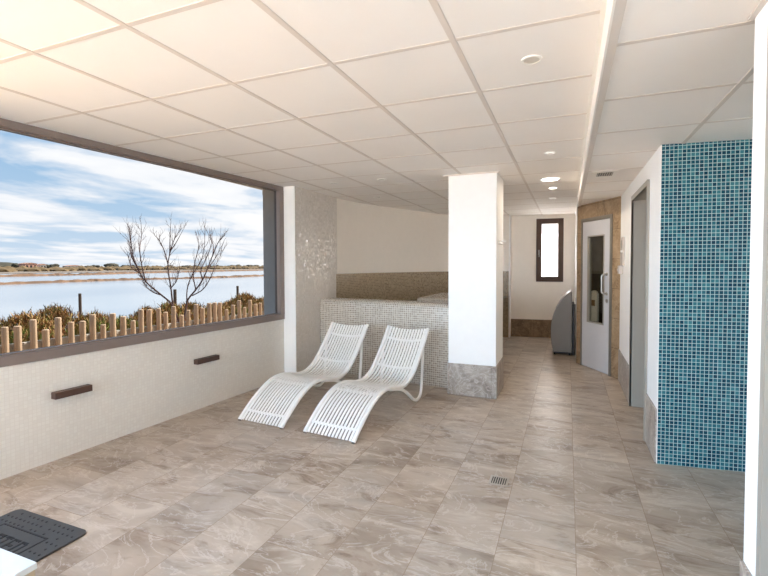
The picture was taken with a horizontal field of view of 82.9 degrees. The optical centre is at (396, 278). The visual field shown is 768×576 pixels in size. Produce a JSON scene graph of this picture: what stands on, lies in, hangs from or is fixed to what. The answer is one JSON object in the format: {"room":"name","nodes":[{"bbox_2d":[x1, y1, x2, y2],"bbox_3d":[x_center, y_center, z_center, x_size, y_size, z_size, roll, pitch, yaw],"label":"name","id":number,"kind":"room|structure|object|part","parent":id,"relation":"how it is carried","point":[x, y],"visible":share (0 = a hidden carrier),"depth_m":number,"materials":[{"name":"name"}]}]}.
{"room":"spa","nodes":[
{"label":"spa","id":0,"kind":"room"},
{"bbox_2d":[0,319,284,479],"bbox_3d":[-3.172,0.988,1.926,0.200,0.745,7.819,1,2,25],"label":"wall","id":1,"kind":"structure","parent":0,"point":[136,387],"depth_m":3.58,"materials":[{"name":"white paint"}]},
{"bbox_2d":[51,384,92,399],"bbox_3d":[-2.409,0.842,3.225,0.062,0.048,0.250,1,2,25],"label":"wall lamp","id":2,"kind":"object","parent":1,"relation":"attached to","point":[81,389],"visible":1,"depth_m":3.20,"materials":[{"name":"black plastic"}]},
{"bbox_2d":[0,118,284,366],"bbox_3d":[-2.153,-0.261,3.881,0.087,1.633,3.370,1,2,25],"label":"window","id":3,"kind":"structure","parent":1,"relation":"in","point":[103,246],"depth_m":3.60,"materials":[{"name":"clear glass"}]},
{"bbox_2d":[194,354,219,364],"bbox_3d":[-1.889,0.808,4.317,0.062,0.048,0.265,1,2,25],"label":"wall lamp","id":4,"kind":"object","parent":1,"relation":"attached to","point":[202,360],"visible":1,"depth_m":4.29,"materials":[{"name":"black plastic"}]},
{"bbox_2d":[0,0,601,215],"bbox_3d":[-0.700,-1.097,3.357,4.028,0.060,12.800,1,2,21],"label":"ceiling","id":5,"kind":"structure","parent":0,"point":[237,40],"depth_m":2.34,"materials":[{"name":"paint"}]},
{"bbox_2d":[0,0,599,214],"bbox_3d":[-0.662,-1.065,3.329,3.901,0.004,12.373,1,2,21],"label":"ceiling grid","id":6,"kind":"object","parent":5,"relation":"attached to","point":[435,5],"depth_m":2.35,"materials":[{"name":"white metal"}]},
{"bbox_2d":[443,171,499,176],"bbox_3d":[0.780,-1.101,4.596,0.600,0.012,0.015,1,2,21],"label":"trim","id":7,"kind":"structure","parent":5,"relation":"attached to","point":[493,171],"depth_m":4.59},
{"bbox_2d":[521,55,541,64],"bbox_3d":[0.635,-1.028,2.051,0.094,0.006,0.094,1,2,21],"label":"recessed light","id":8,"kind":"object","parent":5,"relation":"in","point":[531,59],"visible":1,"depth_m":2.05,"materials":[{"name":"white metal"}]},
{"bbox_2d":[544,151,554,154],"bbox_3d":[1.317,-1.080,3.754,0.090,0.006,0.090,1,2,21],"label":"recessed light","id":9,"kind":"object","parent":5,"relation":"in","point":[548,152],"visible":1,"depth_m":3.74,"materials":[{"name":"white metal"}]},
{"bbox_2d":[540,177,560,181],"bbox_3d":[1.730,-1.115,4.908,0.230,0.006,0.230,1,2,21],"label":"recessed light","id":10,"kind":"object","parent":5,"relation":"in","point":[546,179],"visible":1,"depth_m":4.91,"materials":[{"name":"white metal"}]},
{"bbox_2d":[576,0,626,208],"bbox_3d":[0.791,-0.946,1.622,0.058,0.148,10.250,1,2,21],"label":"trim","id":11,"kind":"structure","parent":5,"relation":"attached to","point":[611,11],"depth_m":1.97,"materials":[{"name":"white paint"}]},
{"bbox_2d":[283,186,336,377],"bbox_3d":[-1.238,0.049,5.915,0.420,2.378,1.098,1,2,21],"label":"wall","id":12,"kind":"structure","parent":0,"point":[310,217],"depth_m":5.54,"materials":[{"name":"tile"}]},
{"bbox_2d":[0,336,744,575],"bbox_3d":[0.400,1.367,3.445,6.254,0.120,15.443,1,2,21],"label":"floor","id":13,"kind":"structure","parent":0,"point":[205,491],"depth_m":2.70,"materials":[{"name":"tile"}]},
{"bbox_2d":[0,548,36,575],"bbox_3d":[-1.972,1.223,1.426,1.008,0.300,0.845,1,2,21],"label":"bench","id":14,"kind":"object","parent":13,"relation":"on","point":[11,564],"visible":1,"depth_m":1.62,"materials":[{"name":"white"}]},
{"bbox_2d":[0,509,85,561],"bbox_3d":[-1.991,1.344,2.187,0.600,0.013,0.470,1,2,21],"label":"bath mat","id":15,"kind":"object","parent":13,"relation":"on","point":[32,536],"visible":0.84,"depth_m":2.27,"materials":[{"name":"black rubber"}]},
{"bbox_2d":[238,322,368,429],"bbox_3d":[-0.887,0.915,4.514,0.520,0.730,1.520,1,2,26],"label":"sun lounger","id":16,"kind":"object","parent":13,"relation":"on","point":[312,379],"visible":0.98,"depth_m":4.38,"materials":[{"name":"white paint"}]},
{"bbox_3d":[-1.104,0.912,4.620,0.037,0.730,1.520,1,2,26],"label":"rail","id":17,"kind":"part","parent":16,"relation":"part of","materials":[{"name":"white paint"}]},
{"bbox_3d":[-0.997,0.996,4.841,0.031,0.544,0.750,1,2,26],"label":"leg","id":18,"kind":"part","parent":16,"relation":"part of","materials":[{"name":"white paint"}]},
{"bbox_3d":[-0.670,0.917,4.408,0.037,0.730,1.520,1,2,26],"label":"rail","id":19,"kind":"part","parent":16,"relation":"part of","materials":[{"name":"white paint"}]},
{"bbox_3d":[-0.563,1.001,4.629,0.031,0.544,0.750,1,2,26],"label":"leg","id":20,"kind":"part","parent":16,"relation":"part of","materials":[{"name":"white paint"}]},
{"bbox_2d":[303,325,429,443],"bbox_3d":[-0.218,0.922,4.201,0.520,0.730,1.520,1,2,27],"label":"sun lounger","id":21,"kind":"object","parent":13,"relation":"on","point":[381,387],"visible":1,"depth_m":4.08,"materials":[{"name":"white paint"}]},
{"bbox_3d":[-0.432,0.920,4.312,0.037,0.730,1.520,1,2,27],"label":"rail","id":22,"kind":"part","parent":21,"relation":"part of","materials":[{"name":"white paint"}]},
{"bbox_3d":[-0.321,1.003,4.530,0.031,0.544,0.750,1,2,27],"label":"leg","id":23,"kind":"part","parent":21,"relation":"part of","materials":[{"name":"white paint"}]},
{"bbox_3d":[-0.003,0.925,4.090,0.037,0.730,1.520,1,2,27],"label":"rail","id":24,"kind":"part","parent":21,"relation":"part of","materials":[{"name":"white paint"}]},
{"bbox_3d":[0.108,1.009,4.309,0.031,0.544,0.750,1,2,27],"label":"leg","id":25,"kind":"part","parent":21,"relation":"part of","materials":[{"name":"white paint"}]},
{"bbox_2d":[320,293,509,387],"bbox_3d":[0.542,0.720,7.077,1.899,0.960,3.830,1,2,24],"label":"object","id":26,"kind":"object","parent":13,"relation":"on","point":[431,311],"visible":0.64,"depth_m":5.35,"materials":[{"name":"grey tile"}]},
{"bbox_2d":[488,475,508,486],"bbox_3d":[0.665,1.323,2.837,0.120,0.004,0.120,1,2,21],"label":"floor drain","id":27,"kind":"object","parent":13,"relation":"on","point":[494,480],"visible":1,"depth_m":2.83,"materials":[{"name":"metal"}]},
{"bbox_2d":[551,290,574,354],"bbox_3d":[2.686,0.698,7.038,0.348,0.994,0.620,1,2,21],"label":"machine","id":28,"kind":"object","parent":13,"relation":"on","point":[563,319],"visible":1,"depth_m":6.74,"materials":[{"name":"grey metal"}]},
{"bbox_3d":[2.827,0.791,6.980,0.040,0.788,0.550,1,2,21],"label":"panel","id":29,"kind":"part","parent":28,"relation":"part of","materials":[{"name":"black plastic"}]},
{"bbox_2d":[591,290,598,321],"bbox_3d":[2.691,0.698,5.944,0.038,1.060,0.150,0,2,-9],"label":"board","id":30,"kind":"object","parent":13,"relation":"on","point":[594,294],"visible":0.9,"depth_m":5.90,"materials":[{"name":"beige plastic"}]},
{"bbox_2d":[336,198,508,336],"bbox_3d":[0.436,-0.008,7.707,4.003,2.378,0.844,-1,2,-35],"label":"wall","id":31,"kind":"structure","parent":0,"point":[384,253],"depth_m":7.39,"materials":[{"name":"white paint"}]},
{"bbox_2d":[448,173,502,365],"bbox_3d":[0.890,0.074,4.870,0.511,2.378,0.510,1,2,21],"label":"wall pillar","id":32,"kind":"structure","parent":0,"point":[475,291],"depth_m":4.63,"materials":[{"name":"white paint"}]},
{"bbox_2d":[447,357,503,398],"bbox_3d":[0.893,1.091,4.900,0.531,0.345,0.530,1,2,21],"label":"baseboard","id":33,"kind":"structure","parent":32,"relation":"attached to","point":[481,381],"depth_m":4.66,"materials":[{"name":"stone"}]},
{"bbox_2d":[508,215,510,337],"bbox_3d":[2.233,-0.038,8.569,0.025,2.378,0.320,1,2,21],"label":"wall","id":34,"kind":"structure","parent":0,"point":[509,315],"depth_m":8.44,"materials":[{"name":"white paint"}]},
{"bbox_2d":[511,214,574,319],"bbox_3d":[2.852,-0.039,8.548,1.510,2.378,0.250,0,2,15],"label":"wall","id":35,"kind":"structure","parent":0,"point":[530,299],"depth_m":8.47,"materials":[{"name":"white paint"}]},
{"bbox_2d":[511,319,551,337],"bbox_3d":[2.830,0.981,8.449,1.290,0.345,0.012,0,2,15],"label":"baseboard","id":36,"kind":"structure","parent":35,"relation":"attached to","point":[519,327],"depth_m":8.50,"materials":[{"name":"brown stone"}]},
{"bbox_2d":[536,218,563,281],"bbox_3d":[2.942,-0.538,8.380,0.495,1.215,0.120,0,2,15],"label":"window","id":37,"kind":"structure","parent":35,"relation":"in","point":[549,232],"depth_m":8.39,"materials":[{"name":"clear glass"}]},
{"bbox_3d":[2.950,-0.538,8.403,0.310,1.025,0.008,0,2,15],"label":"frosted pane","id":38,"kind":"part","parent":37,"relation":"part of","materials":[{"name":"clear glass"}]},
{"bbox_2d":[575,206,577,352],"bbox_3d":[3.075,-0.001,7.256,0.170,2.378,2.250,1,2,21],"label":"wall","id":39,"kind":"structure","parent":0,"point":[576,206],"depth_m":7.13,"materials":[{"name":"white paint"}]},
{"bbox_2d":[591,236,603,322],"bbox_3d":[3.127,0.109,5.847,0.740,2.240,0.850,0,2,-9],"label":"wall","id":40,"kind":"structure","parent":0,"point":[597,242],"depth_m":6.18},
{"bbox_2d":[576,196,620,378],"bbox_3d":[2.704,0.044,5.767,0.120,2.378,0.927,0,2,-9],"label":"stone wall","id":41,"kind":"structure","parent":0,"point":[613,205],"depth_m":5.43,"materials":[{"name":"brown stone"}]},
{"bbox_2d":[580,214,612,376],"bbox_3d":[2.650,0.210,5.781,0.163,2.045,0.665,0,2,-9],"label":"door","id":42,"kind":"structure","parent":41,"relation":"in","point":[595,337],"depth_m":5.77,"materials":[{"name":"white metal"}]},
{"bbox_3d":[2.643,0.074,5.548,0.079,0.293,0.045,0,2,-1],"label":"handle","id":43,"kind":"part","parent":42,"relation":"part of","materials":[{"name":"metal"}]},
{"bbox_2d":[619,145,661,463],"bbox_3d":[2.384,0.160,4.174,0.200,2.241,2.500,1,2,21],"label":"wall","id":44,"kind":"structure","parent":0,"point":[652,170],"depth_m":3.35,"materials":[{"name":"white paint"}]},
{"bbox_2d":[617,265,622,273],"bbox_3d":[2.612,-0.098,5.098,0.055,0.100,0.120,1,2,21],"label":"switch box","id":45,"kind":"object","parent":44,"relation":"attached to","point":[620,268],"visible":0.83,"depth_m":5.04,"materials":[{"name":"white plastic"}]},
{"bbox_2d":[620,237,624,265],"bbox_3d":[2.589,-0.308,5.014,0.040,0.325,0.240,1,2,21],"label":"wall panel","id":46,"kind":"object","parent":44,"relation":"attached to","point":[622,239],"visible":1,"depth_m":4.91,"materials":[{"name":"white paint"}]},
{"bbox_2d":[618,349,656,462],"bbox_3d":[2.278,1.087,4.212,0.010,0.385,2.420,1,2,21],"label":"baseboard","id":47,"kind":"structure","parent":44,"relation":"attached to","point":[623,366],"depth_m":3.38,"materials":[{"name":"stone"}]},
{"bbox_2d":[628,179,649,440],"bbox_3d":[2.257,0.250,3.849,0.238,2.080,0.947,1,2,21],"label":"door","id":48,"kind":"structure","parent":44,"relation":"in","point":[640,200],"depth_m":4.27,"materials":[{"name":"metal"}]},
{"bbox_2d":[575,0,760,219],"bbox_3d":[2.122,-0.932,2.202,2.072,0.060,12.900,1,2,21],"label":"ceiling","id":49,"kind":"structure","parent":0,"point":[722,56],"depth_m":2.01,"materials":[{"name":"paint"}]},
{"bbox_2d":[591,170,618,178],"bbox_3d":[1.903,-0.952,3.985,0.210,0.005,0.320,1,2,21],"label":"ceiling vent","id":50,"kind":"object","parent":49,"relation":"in","point":[610,173],"visible":1,"depth_m":3.98,"materials":[{"name":"white metal"}]},
{"bbox_2d":[583,20,754,199],"bbox_3d":[1.609,-0.869,1.154,1.860,0.004,9.972,1,2,21],"label":"trim","id":51,"kind":"structure","parent":49,"relation":"attached to","point":[741,82],"depth_m":2.09,"materials":[{"name":"white metal"}]},
{"bbox_2d":[657,139,751,471],"bbox_3d":[2.419,0.197,2.915,1.189,2.241,0.020,0,2,14],"label":"wall","id":52,"kind":"structure","parent":0,"point":[706,186],"depth_m":2.98,"materials":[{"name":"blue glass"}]},
{"bbox_2d":[743,2,767,575],"bbox_3d":[0.862,0.320,-1.122,1.271,2.241,5.122,1,2,21],"label":"wall","id":53,"kind":"structure","parent":0,"point":[761,20],"depth_m":1.44,"materials":[{"name":"white paint"}]},
{"bbox_2d":[740,560,751,575],"bbox_3d":[1.180,1.175,1.465,0.010,0.378,0.122,1,2,21],"label":"baseboard","id":54,"kind":"structure","parent":53,"relation":"attached to","point":[744,571],"depth_m":1.49,"materials":[{"name":"stone"}]},
{"bbox_2d":[747,0,767,20],"bbox_3d":[0.260,-0.803,-0.916,0.019,0.007,5.130,1,2,21],"label":"trim","id":55,"kind":"structure","parent":53,"relation":"attached to","point":[762,3],"depth_m":1.42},
{"bbox_2d":[756,39,767,575],"bbox_3d":[1.186,0.248,1.289,0.126,2.241,0.150,1,2,21],"label":"trim","id":56,"kind":"structure","parent":53,"relation":"attached to","point":[762,489],"depth_m":1.36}
]}

